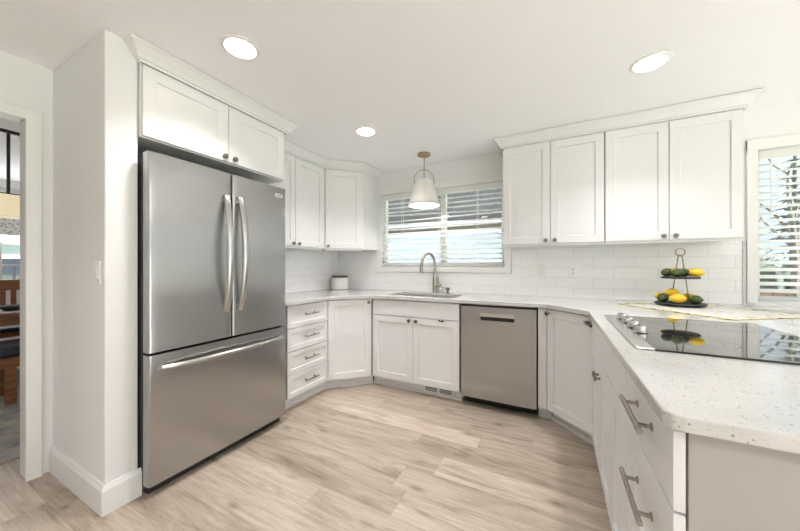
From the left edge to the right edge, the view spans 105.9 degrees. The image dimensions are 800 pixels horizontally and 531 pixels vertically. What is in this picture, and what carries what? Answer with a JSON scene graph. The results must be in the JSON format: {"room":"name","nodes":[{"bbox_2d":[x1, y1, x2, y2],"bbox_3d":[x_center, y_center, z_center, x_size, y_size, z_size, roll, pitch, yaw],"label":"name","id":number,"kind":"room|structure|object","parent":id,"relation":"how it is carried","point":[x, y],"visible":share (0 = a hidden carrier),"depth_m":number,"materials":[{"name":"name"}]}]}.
{"room":"kitchen","nodes":[
{"label":"kitchen","id":0,"kind":"room"},
{"bbox_2d":[0,188,19,340],"bbox_3d":[-5.971,0.022,2.952,0.120,2.355,6.400,0,0,27],"label":"wall","id":1,"kind":"structure","parent":0,"point":[12,191],"depth_m":4.11,"materials":[{"name":"white paint"}]},
{"bbox_2d":[0,218,19,279],"bbox_3d":[-5.378,-0.155,4.053,0.130,0.990,1.740,0,0,27],"label":"window","id":2,"kind":"structure","parent":1,"relation":"in","point":[1,244],"depth_m":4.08,"materials":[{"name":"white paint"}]},
{"bbox_2d":[0,218,19,235],"bbox_3d":[-5.312,-0.530,4.019,0.033,0.220,1.700,0,0,27],"label":"window valance","id":3,"kind":"object","parent":2,"relation":"attached to","point":[11,227],"visible":0.2,"depth_m":4.08,"materials":[{"name":"fabric"}]},
{"bbox_2d":[0,179,19,189],"bbox_3d":[-4.183,-1.105,1.978,3.950,0.100,6.100,0,0,27],"label":"trim","id":4,"kind":"structure","parent":1,"relation":"attached to","point":[14,185],"depth_m":4.09,"materials":[{"name":"white paint"}]},
{"bbox_2d":[0,50,52,473],"bbox_3d":[-2.998,0.022,0.050,0.110,2.355,3.950,0,0,27],"label":"wall","id":5,"kind":"structure","parent":0,"point":[25,83],"depth_m":1.76,"materials":[{"name":"white paint"}]},
{"bbox_2d":[0,100,42,481],"bbox_3d":[-2.357,0.156,1.283,0.140,2.088,1.086,0,0,27],"label":"door frame","id":6,"kind":"structure","parent":5,"relation":"in","point":[30,120],"depth_m":1.71,"materials":[{"name":"white paint"}]},
{"bbox_2d":[53,30,137,483],"bbox_3d":[-1.759,0.022,1.708,0.800,2.355,0.132,0,0,27],"label":"wall","id":7,"kind":"structure","parent":0,"point":[95,91],"depth_m":1.55,"materials":[{"name":"white paint"}]},
{"bbox_2d":[49,446,141,516],"bbox_3d":[-1.704,1.129,1.675,0.705,0.142,0.159,0,0,27],"label":"baseboard","id":8,"kind":"structure","parent":7,"relation":"attached to","point":[103,499],"depth_m":1.54,"materials":[{"name":"white paint"}]},
{"bbox_2d":[93,261,100,283],"bbox_3d":[-1.503,0.030,1.495,0.070,0.115,0.014,0,0,27],"label":"light switch","id":9,"kind":"object","parent":7,"relation":"attached to","point":[97,264],"visible":1,"depth_m":1.49,"materials":[{"name":"white plastic"}]},
{"bbox_2d":[123,33,298,134],"bbox_3d":[-1.231,-1.108,2.053,0.354,0.084,1.091,0,0,27],"label":"crown molding","id":10,"kind":"structure","parent":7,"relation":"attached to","point":[144,52],"depth_m":1.81,"materials":[{"name":"white paint"}]},
{"bbox_2d":[0,376,611,530],"bbox_3d":[-1.264,1.250,0.604,11.600,0.100,6.720,0,0,27],"label":"floor","id":11,"kind":"structure","parent":0,"point":[374,456],"depth_m":1.69,"materials":[{"name":"wood"}]},
{"bbox_2d":[0,366,19,464],"bbox_3d":[-3.653,1.194,2.606,2.920,0.012,3.100,0,0,27],"label":"area rug","id":12,"kind":"object","parent":11,"relation":"on","point":[10,413],"visible":0.02,"depth_m":2.20,"materials":[{"name":"grey fabric"}]},
{"bbox_2d":[0,338,19,404],"bbox_3d":[-3.294,0.938,3.174,0.400,0.500,1.200,0,0,27],"label":"bench","id":13,"kind":"object","parent":12,"relation":"on","point":[9,349],"visible":0.26,"depth_m":2.62,"materials":[{"name":"brown wood"}]},
{"bbox_2d":[0,338,19,357],"bbox_3d":[-3.294,0.737,3.174,0.400,0.099,1.200,0,0,27],"label":"seat cushion","id":14,"kind":"object","parent":13,"relation":"on","point":[8,348],"depth_m":2.63,"materials":[{"name":"grey fabric"}]},
{"bbox_2d":[0,279,19,337],"bbox_3d":[-4.537,0.673,3.542,0.508,1.032,0.470,0,0,27],"label":"dining chair","id":15,"kind":"object","parent":12,"relation":"on","point":[12,285],"visible":0.15,"depth_m":3.60,"materials":[{"name":"brown wood"}]},
{"bbox_2d":[0,324,19,332],"bbox_3d":[-4.498,0.712,3.522,0.400,0.048,0.450,0,0,27],"label":"seat cushion","id":16,"kind":"object","parent":15,"relation":"on","point":[12,328],"depth_m":3.40,"materials":[{"name":"grey fabric"}]},
{"bbox_2d":[0,312,19,326],"bbox_3d":[-3.691,0.812,3.715,0.880,0.750,1.900,0,0,27],"label":"dining table","id":17,"kind":"object","parent":12,"relation":"on","point":[7,319],"visible":0.02,"depth_m":2.85,"materials":[{"name":"brown wood"}]},
{"bbox_2d":[0,310,19,313],"bbox_3d":[-3.972,0.434,3.107,0.815,0.006,0.340,0,0,27],"label":"placemat","id":18,"kind":"object","parent":17,"relation":"on","point":[1,311],"visible":0.02,"depth_m":2.90,"materials":[{"name":"fabric"}]},
{"bbox_2d":[0,304,19,310],"bbox_3d":[-3.815,0.406,2.970,0.220,0.050,0.220,0,0,27],"label":"bowl","id":19,"kind":"object","parent":18,"relation":"on","point":[12,307],"visible":0.73,"depth_m":2.93,"materials":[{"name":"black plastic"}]},
{"bbox_2d":[138,151,284,493],"bbox_3d":[-1.350,0.300,2.076,0.763,1.800,0.887,0,0,27],"label":"refrigerator","id":20,"kind":"object","parent":11,"relation":"on","point":[211,242],"visible":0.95,"depth_m":1.78,"materials":[{"name":"grey metal"}]},
{"bbox_2d":[281,300,327,409],"bbox_3d":[-1.046,0.760,2.810,0.643,0.880,0.524,0,0,27],"label":"base cabinet","id":21,"kind":"object","parent":11,"relation":"on","point":[306,325],"visible":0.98,"depth_m":2.64,"materials":[{"name":"white paint"}]},
{"bbox_2d":[323,298,373,388],"bbox_3d":[-0.613,0.760,3.365,0.917,0.880,0.913,0,0,27],"label":"base cabinet","id":22,"kind":"object","parent":11,"relation":"on","point":[350,321],"visible":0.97,"depth_m":2.97,"materials":[{"name":"white paint"}]},
{"bbox_2d":[285,289,799,453],"bbox_3d":[0.504,0.302,1.955,4.209,0.032,2.419,0,0,27],"label":"countertop","id":23,"kind":"structure","parent":22,"relation":"on","point":[755,403],"depth_m":0.79,"materials":[{"name":"white stone"}]},
{"bbox_2d":[331,275,347,289],"bbox_3d":[-0.756,0.200,3.794,0.214,0.172,0.214,0,0,27],"label":"canister","id":24,"kind":"object","parent":23,"relation":"on","point":[338,282],"visible":0.99,"depth_m":3.71,"materials":[{"name":"white ceramic"}]},
{"bbox_2d":[419,252,441,292],"bbox_3d":[0.318,0.068,3.249,0.262,0.437,0.099,0,0,-18],"label":"faucet","id":25,"kind":"object","parent":23,"relation":"on","point":[435,285],"visible":1,"depth_m":3.27,"materials":[{"name":"silver metal"}]},
{"bbox_2d":[405,295,455,297],"bbox_3d":[0.256,0.414,3.083,0.770,0.191,0.410,0,0,27],"label":"sink","id":26,"kind":"object","parent":23,"relation":"in","point":[405,295],"visible":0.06,"depth_m":3.25,"materials":[{"name":"silver metal"}]},
{"bbox_2d":[603,312,799,364],"bbox_3d":[1.275,0.267,1.264,0.615,0.037,0.807,0,0,27],"label":"cooktop","id":27,"kind":"object","parent":23,"relation":"in","point":[733,340],"visible":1,"depth_m":1.17,"materials":[{"name":"black glass"}]},
{"bbox_2d":[619,303,799,319],"bbox_3d":[2.009,0.283,1.992,0.622,0.005,0.701,0,0,-9],"label":"topper","id":28,"kind":"object","parent":23,"relation":"on","point":[714,311],"visible":0.83,"depth_m":1.89,"materials":[{"name":"fabric"}]},
{"bbox_2d":[655,248,707,306],"bbox_3d":[2.013,0.073,2.170,0.280,0.413,0.280,0,0,43],"label":"fruit stand","id":29,"kind":"object","parent":28,"relation":"on","point":[669,302],"visible":0.93,"depth_m":2.14,"materials":[{"name":"black metal"}]},
{"bbox_2d":[657,294,668,301],"bbox_3d":[1.924,0.228,2.209,0.064,0.061,0.065,0,0,-17],"label":"lime","id":30,"kind":"object","parent":29,"relation":"on","point":[661,297],"visible":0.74,"depth_m":2.19,"materials":[{"name":"green food"}]},
{"bbox_2d":[661,268,671,275],"bbox_3d":[1.955,0.043,2.211,0.065,0.061,0.064,0,0,-2],"label":"lime","id":31,"kind":"object","parent":29,"relation":"on","point":[665,272],"visible":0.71,"depth_m":2.19,"materials":[{"name":"green food"}]},
{"bbox_2d":[664,288,679,295],"bbox_3d":[1.970,0.188,2.186,0.070,0.062,0.071,0,0,3],"label":"lemon","id":32,"kind":"object","parent":29,"relation":"on","point":[670,291],"visible":0.87,"depth_m":2.17,"materials":[{"name":"yellow food"}]},
{"bbox_2d":[668,294,686,302],"bbox_3d":[1.944,0.224,2.114,0.078,0.069,0.079,0,0,-8],"label":"lemon","id":33,"kind":"object","parent":29,"relation":"on","point":[676,298],"visible":1,"depth_m":2.09,"materials":[{"name":"yellow food"}]},
{"bbox_2d":[671,268,684,276],"bbox_3d":[1.961,0.043,2.134,0.064,0.061,0.065,0,0,-26],"label":"lime","id":34,"kind":"object","parent":29,"relation":"on","point":[677,272],"visible":1,"depth_m":2.12,"materials":[{"name":"green food"}]},
{"bbox_2d":[660,276,700,278],"bbox_3d":[2.013,0.080,2.170,0.216,0.013,0.216,0,0,43],"label":"tray","id":35,"kind":"object","parent":29,"relation":"on","point":[666,277],"depth_m":2.10,"materials":[{"name":"black metal"}]},
{"bbox_2d":[655,300,707,306],"bbox_3d":[2.013,0.265,2.170,0.280,0.013,0.280,0,0,43],"label":"tray","id":36,"kind":"object","parent":29,"relation":"on","point":[669,302],"depth_m":2.11,"materials":[{"name":"grey stone"}]},
{"bbox_2d":[682,268,688,276],"bbox_3d":[2.034,0.043,2.167,0.064,0.061,0.065,0,0,26],"label":"lime","id":37,"kind":"object","parent":29,"relation":"on","point":[686,271],"visible":0.55,"depth_m":2.14,"materials":[{"name":"green food"}]},
{"bbox_2d":[683,293,693,301],"bbox_3d":[2.072,0.224,2.164,0.074,0.066,0.075,0,0,23],"label":"lemon","id":38,"kind":"object","parent":29,"relation":"on","point":[690,294],"visible":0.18,"depth_m":2.15,"materials":[{"name":"yellow food"}]},
{"bbox_2d":[689,295,703,303],"bbox_3d":[2.038,0.228,2.079,0.065,0.061,0.064,0,0,16],"label":"lime","id":39,"kind":"object","parent":29,"relation":"in","point":[695,299],"visible":0.99,"depth_m":2.06,"materials":[{"name":"green food"}]},
{"bbox_2d":[689,268,704,276],"bbox_3d":[2.055,0.043,2.090,0.067,0.059,0.068,0,0,0],"label":"lemon","id":40,"kind":"object","parent":29,"relation":"on","point":[696,272],"visible":1,"depth_m":2.07,"materials":[{"name":"yellow food"}]},
{"bbox_2d":[373,299,462,400],"bbox_3d":[0.238,0.760,3.086,0.929,0.880,0.632,0,0,27],"label":"base cabinet","id":41,"kind":"object","parent":11,"relation":"on","point":[417,344],"visible":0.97,"depth_m":2.81,"materials":[{"name":"white paint"}]},
{"bbox_2d":[424,385,453,395],"bbox_3d":[0.355,1.143,2.784,0.285,0.055,0.014,0,0,27],"label":"floor vent","id":42,"kind":"object","parent":41,"relation":"attached to","point":[426,388],"visible":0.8,"depth_m":2.78,"materials":[{"name":"white metal"}]},
{"bbox_2d":[461,304,537,414],"bbox_3d":[0.926,0.763,2.733,0.597,0.874,0.591,0,0,27],"label":"dishwasher","id":43,"kind":"object","parent":11,"relation":"on","point":[499,344],"visible":0.94,"depth_m":2.46,"materials":[{"name":"grey metal"}]},
{"bbox_2d":[538,308,593,445],"bbox_3d":[1.557,0.760,2.255,0.947,0.880,0.907,0,0,27],"label":"base cabinet","id":44,"kind":"object","parent":11,"relation":"on","point":[564,338],"visible":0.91,"depth_m":2.16,"materials":[{"name":"white paint"}]},
{"bbox_2d":[592,321,611,523],"bbox_3d":[1.457,0.760,1.420,0.942,0.880,0.787,0,0,27],"label":"base cabinet","id":45,"kind":"object","parent":11,"relation":"on","point":[601,351],"visible":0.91,"depth_m":1.53,"materials":[{"name":"white paint"}]},
{"bbox_2d":[611,349,627,530],"bbox_3d":[1.220,0.760,0.924,0.910,0.880,0.308,0,0,27],"label":"base cabinet","id":46,"kind":"object","parent":11,"relation":"on","point":[619,416],"visible":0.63,"depth_m":1.15,"materials":[{"name":"white paint"}]},
{"bbox_2d":[619,373,685,530],"bbox_3d":[1.032,0.760,0.598,0.948,0.880,0.441,0,0,27],"label":"base cabinet","id":47,"kind":"object","parent":11,"relation":"on","point":[654,482],"visible":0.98,"depth_m":0.73,"materials":[{"name":"white paint"}]},
{"bbox_2d":[686,433,799,530],"bbox_3d":[1.030,0.760,0.361,1.037,0.880,0.014,0,0,27],"label":"end panel","id":48,"kind":"object","parent":47,"relation":"attached to","point":[731,486],"visible":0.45,"depth_m":0.56,"materials":[{"name":"grey paint"}]},
{"bbox_2d":[285,248,332,251],"bbox_3d":[-1.409,0.022,2.950,0.100,2.355,2.398,0,0,27],"label":"wall","id":49,"kind":"structure","parent":0,"point":[285,248],"depth_m":3.54,"materials":[{"name":"white paint"}]},
{"bbox_2d":[138,62,283,183],"bbox_3d":[-1.398,-0.882,2.131,0.665,0.400,0.945,0,0,27],"label":"upper cabinet","id":50,"kind":"object","parent":49,"relation":"attached to","point":[176,119],"visible":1,"depth_m":1.86,"materials":[{"name":"white paint"}]},
{"bbox_2d":[269,152,323,250],"bbox_3d":[-1.134,-0.633,2.983,0.356,0.918,0.792,0,0,27],"label":"upper cabinet","id":51,"kind":"object","parent":49,"relation":"attached to","point":[303,184],"visible":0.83,"depth_m":3.02,"materials":[{"name":"white paint"}]},
{"bbox_2d":[285,249,337,292],"bbox_3d":[-1.146,0.050,3.342,0.008,0.470,1.460,0,0,27],"label":"backsplash","id":52,"kind":"structure","parent":49,"relation":"attached to","point":[305,270],"depth_m":3.50,"materials":[{"name":"tile"}]},
{"bbox_2d":[304,168,377,251],"bbox_3d":[-0.689,-0.633,3.564,0.617,0.918,0.646,0,0,27],"label":"upper cabinet","id":53,"kind":"object","parent":49,"relation":"attached to","point":[350,197],"visible":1,"depth_m":3.37,"materials":[{"name":"white paint"}]},
{"bbox_2d":[284,139,382,179],"bbox_3d":[-0.730,-1.108,3.197,0.276,0.084,1.421,0,0,44],"label":"crown molding","id":54,"kind":"structure","parent":53,"relation":"attached to","point":[290,148],"depth_m":3.27,"materials":[{"name":"white paint"}]},
{"bbox_2d":[0,0,799,181],"bbox_3d":[-1.264,-1.205,0.604,11.600,0.100,6.720,0,0,27],"label":"ceiling","id":55,"kind":"structure","parent":0,"point":[445,79],"depth_m":1.65,"materials":[{"name":"white paint"}]},
{"bbox_2d":[0,128,19,219],"bbox_3d":[-3.195,-0.777,2.426,0.240,0.755,0.720,0,0,27],"label":"chandelier","id":56,"kind":"object","parent":55,"relation":"hanging from","point":[9,202],"visible":0.31,"depth_m":2.42,"materials":[{"name":"black metal"}]},
{"bbox_2d":[219,34,259,60],"bbox_3d":[-0.844,-1.152,1.597,0.192,0.006,0.192,0,0,27],"label":"recessed light","id":57,"kind":"object","parent":55,"relation":"in","point":[239,47],"visible":1,"depth_m":1.59,"materials":[{"name":"white plastic"}]},
{"bbox_2d":[355,126,376,136],"bbox_3d":[-0.292,-1.152,2.584,0.192,0.006,0.192,0,0,27],"label":"recessed light","id":58,"kind":"object","parent":55,"relation":"in","point":[365,131],"visible":1,"depth_m":2.58,"materials":[{"name":"white plastic"}]},
{"bbox_2d":[409,152,439,208],"bbox_3d":[0.247,-0.889,3.099,0.316,0.532,0.316,0,0,27],"label":"pendant light","id":59,"kind":"object","parent":55,"relation":"hanging from","point":[424,195],"visible":1,"depth_m":3.01,"materials":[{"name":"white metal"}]},
{"bbox_2d":[629,51,672,73],"bbox_3d":[1.419,-1.152,1.714,0.192,0.006,0.192,0,0,27],"label":"recessed light","id":60,"kind":"object","parent":55,"relation":"in","point":[653,61],"visible":1,"depth_m":1.71,"materials":[{"name":"white plastic"}]},
{"bbox_2d":[350,103,799,306],"bbox_3d":[2.222,0.022,2.501,6.970,2.355,0.120,0,0,27],"label":"wall","id":61,"kind":"structure","parent":0,"point":[782,120],"depth_m":2.99,"materials":[{"name":"white paint"}]},
{"bbox_2d":[376,172,510,273],"bbox_3d":[0.432,-0.438,3.404,1.570,1.025,0.129,0,0,27],"label":"window","id":62,"kind":"structure","parent":61,"relation":"in","point":[492,177],"depth_m":3.38,"materials":[{"name":"white paint"}]},
{"bbox_2d":[381,181,503,266],"bbox_3d":[0.422,-0.428,3.384,1.430,0.863,0.067,0,0,27],"label":"window blind","id":63,"kind":"object","parent":62,"relation":"attached to","point":[494,185],"visible":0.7,"depth_m":3.31,"materials":[{"name":"white plastic"}]},
{"bbox_2d":[338,242,741,304],"bbox_3d":[0.873,0.050,3.122,3.786,0.470,0.008,0,0,27],"label":"backsplash","id":64,"kind":"structure","parent":61,"relation":"attached to","point":[617,272],"depth_m":2.69,"materials":[{"name":"tile"}]},
{"bbox_2d":[532,265,544,276],"bbox_3d":[1.319,0.042,2.881,0.116,0.115,0.014,0,0,27],"label":"light switch","id":65,"kind":"object","parent":64,"relation":"attached to","point":[537,270],"visible":1,"depth_m":2.88,"materials":[{"name":"white plastic"}]},
{"bbox_2d":[569,265,577,276],"bbox_3d":[1.578,0.042,2.750,0.070,0.115,0.009,0,0,27],"label":"power outlet","id":66,"kind":"object","parent":64,"relation":"attached to","point":[573,269],"visible":1,"depth_m":2.75,"materials":[{"name":"white plastic"}]},
{"bbox_2d":[571,267,574,274],"bbox_3d":[1.577,0.042,2.748,0.034,0.066,0.003,0,0,27],"label":"receptacle","id":67,"kind":"object","parent":66,"relation":"attached to","point":[572,268],"depth_m":2.75,"materials":[{"name":"white plastic"}]},
{"bbox_2d":[503,132,603,246],"bbox_3d":[1.337,-0.633,2.683,0.766,0.918,0.363,0,0,27],"label":"upper cabinet","id":68,"kind":"object","parent":61,"relation":"attached to","point":[553,191],"visible":1,"depth_m":2.53,"materials":[{"name":"white paint"}]},
{"bbox_2d":[493,87,765,155],"bbox_3d":[1.681,-1.108,2.496,1.699,0.084,0.381,0,0,27],"label":"crown molding","id":69,"kind":"structure","parent":68,"relation":"attached to","point":[739,100],"depth_m":2.27,"materials":[{"name":"white paint"}]},
{"bbox_2d":[604,108,743,244],"bbox_3d":[2.026,-0.633,2.330,0.775,0.918,0.363,0,0,27],"label":"upper cabinet","id":70,"kind":"object","parent":61,"relation":"attached to","point":[679,180],"visible":1,"depth_m":2.18,"materials":[{"name":"white paint"}]},
{"bbox_2d":[742,241,745,304],"bbox_3d":[2.564,0.048,2.251,0.018,0.474,0.014,0,0,27],"label":"trim","id":71,"kind":"structure","parent":61,"relation":"attached to","point":[743,242],"depth_m":2.25,"materials":[{"name":"white wood"}]},
{"bbox_2d":[746,133,799,304],"bbox_3d":[3.239,-0.332,1.963,1.438,1.204,0.129,0,0,27],"label":"window","id":72,"kind":"structure","parent":61,"relation":"in","point":[793,140],"depth_m":2.22,"materials":[{"name":"white paint"}]},
{"bbox_2d":[758,146,799,303],"bbox_3d":[3.229,-0.293,1.944,1.310,1.114,0.067,0,0,27],"label":"window blind","id":73,"kind":"object","parent":72,"relation":"attached to","point":[790,151],"visible":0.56,"depth_m":2.19,"materials":[{"name":"white plastic"}]},
{"label":"outside","id":74,"kind":"structure","parent":0,"visible":0},
{"bbox_3d":[4.566,1.630,8.897,120.000,0.140,140.000,0,0,27],"label":"ground","id":75,"kind":"structure","parent":74,"visible":0},
{"bbox_2d":[388,220,500,262],"bbox_3d":[3.759,-0.950,17.179,12.000,5.000,7.200,0,0,27],"label":"neighbor house","id":76,"kind":"structure","parent":75,"relation":"on","point":[484,221],"depth_m":14.54,"materials":[{"name":"grey"}]},
{"bbox_2d":[760,251,790,288],"bbox_3d":[10.608,0.587,7.276,6.170,2.044,1.233,0,0,27],"label":"hedge","id":77,"kind":"object","parent":75,"relation":"on","point":[761,259],"visible":0.02,"depth_m":7.53,"materials":[{"name":"green plant"}]},
{"bbox_2d":[760,292,799,296],"bbox_3d":[11.473,1.050,4.835,14.000,1.000,0.080,0,0,27],"label":"fence","id":78,"kind":"object","parent":75,"relation":"on","point":[761,293],"visible":0.02,"depth_m":6.53,"materials":[{"name":"brown wood"}]},
{"bbox_2d":[760,156,799,296],"bbox_3d":[7.602,-1.049,5.859,3.436,5.202,3.531,0,0,9],"label":"bare tree","id":79,"kind":"object","parent":75,"relation":"on","point":[789,201],"visible":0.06,"depth_m":5.77,"materials":[{"name":"brown plant"}]},
{"bbox_2d":[767,156,799,260],"bbox_3d":[12.316,-1.194,9.377,1.923,5.488,2.041,0,0,-27],"label":"conifer tree","id":80,"kind":"object","parent":75,"relation":"on","point":[794,172],"visible":0.23,"depth_m":9.42,"materials":[{"name":"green plant"}]},
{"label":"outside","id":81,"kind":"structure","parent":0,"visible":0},
{"bbox_3d":[-0.962,1.530,10.171,17.000,0.060,10.580,0,0,27],"label":"patio slab","id":82,"kind":"object","parent":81,"visible":0},
{"bbox_2d":[388,188,500,233],"bbox_3d":[0.079,0.139,5.245,5.750,2.822,2.395,0,0,27],"label":"porch roof","id":83,"kind":"structure","parent":82,"relation":"on","point":[491,206],"depth_m":5.47,"materials":[{"name":"grey"}]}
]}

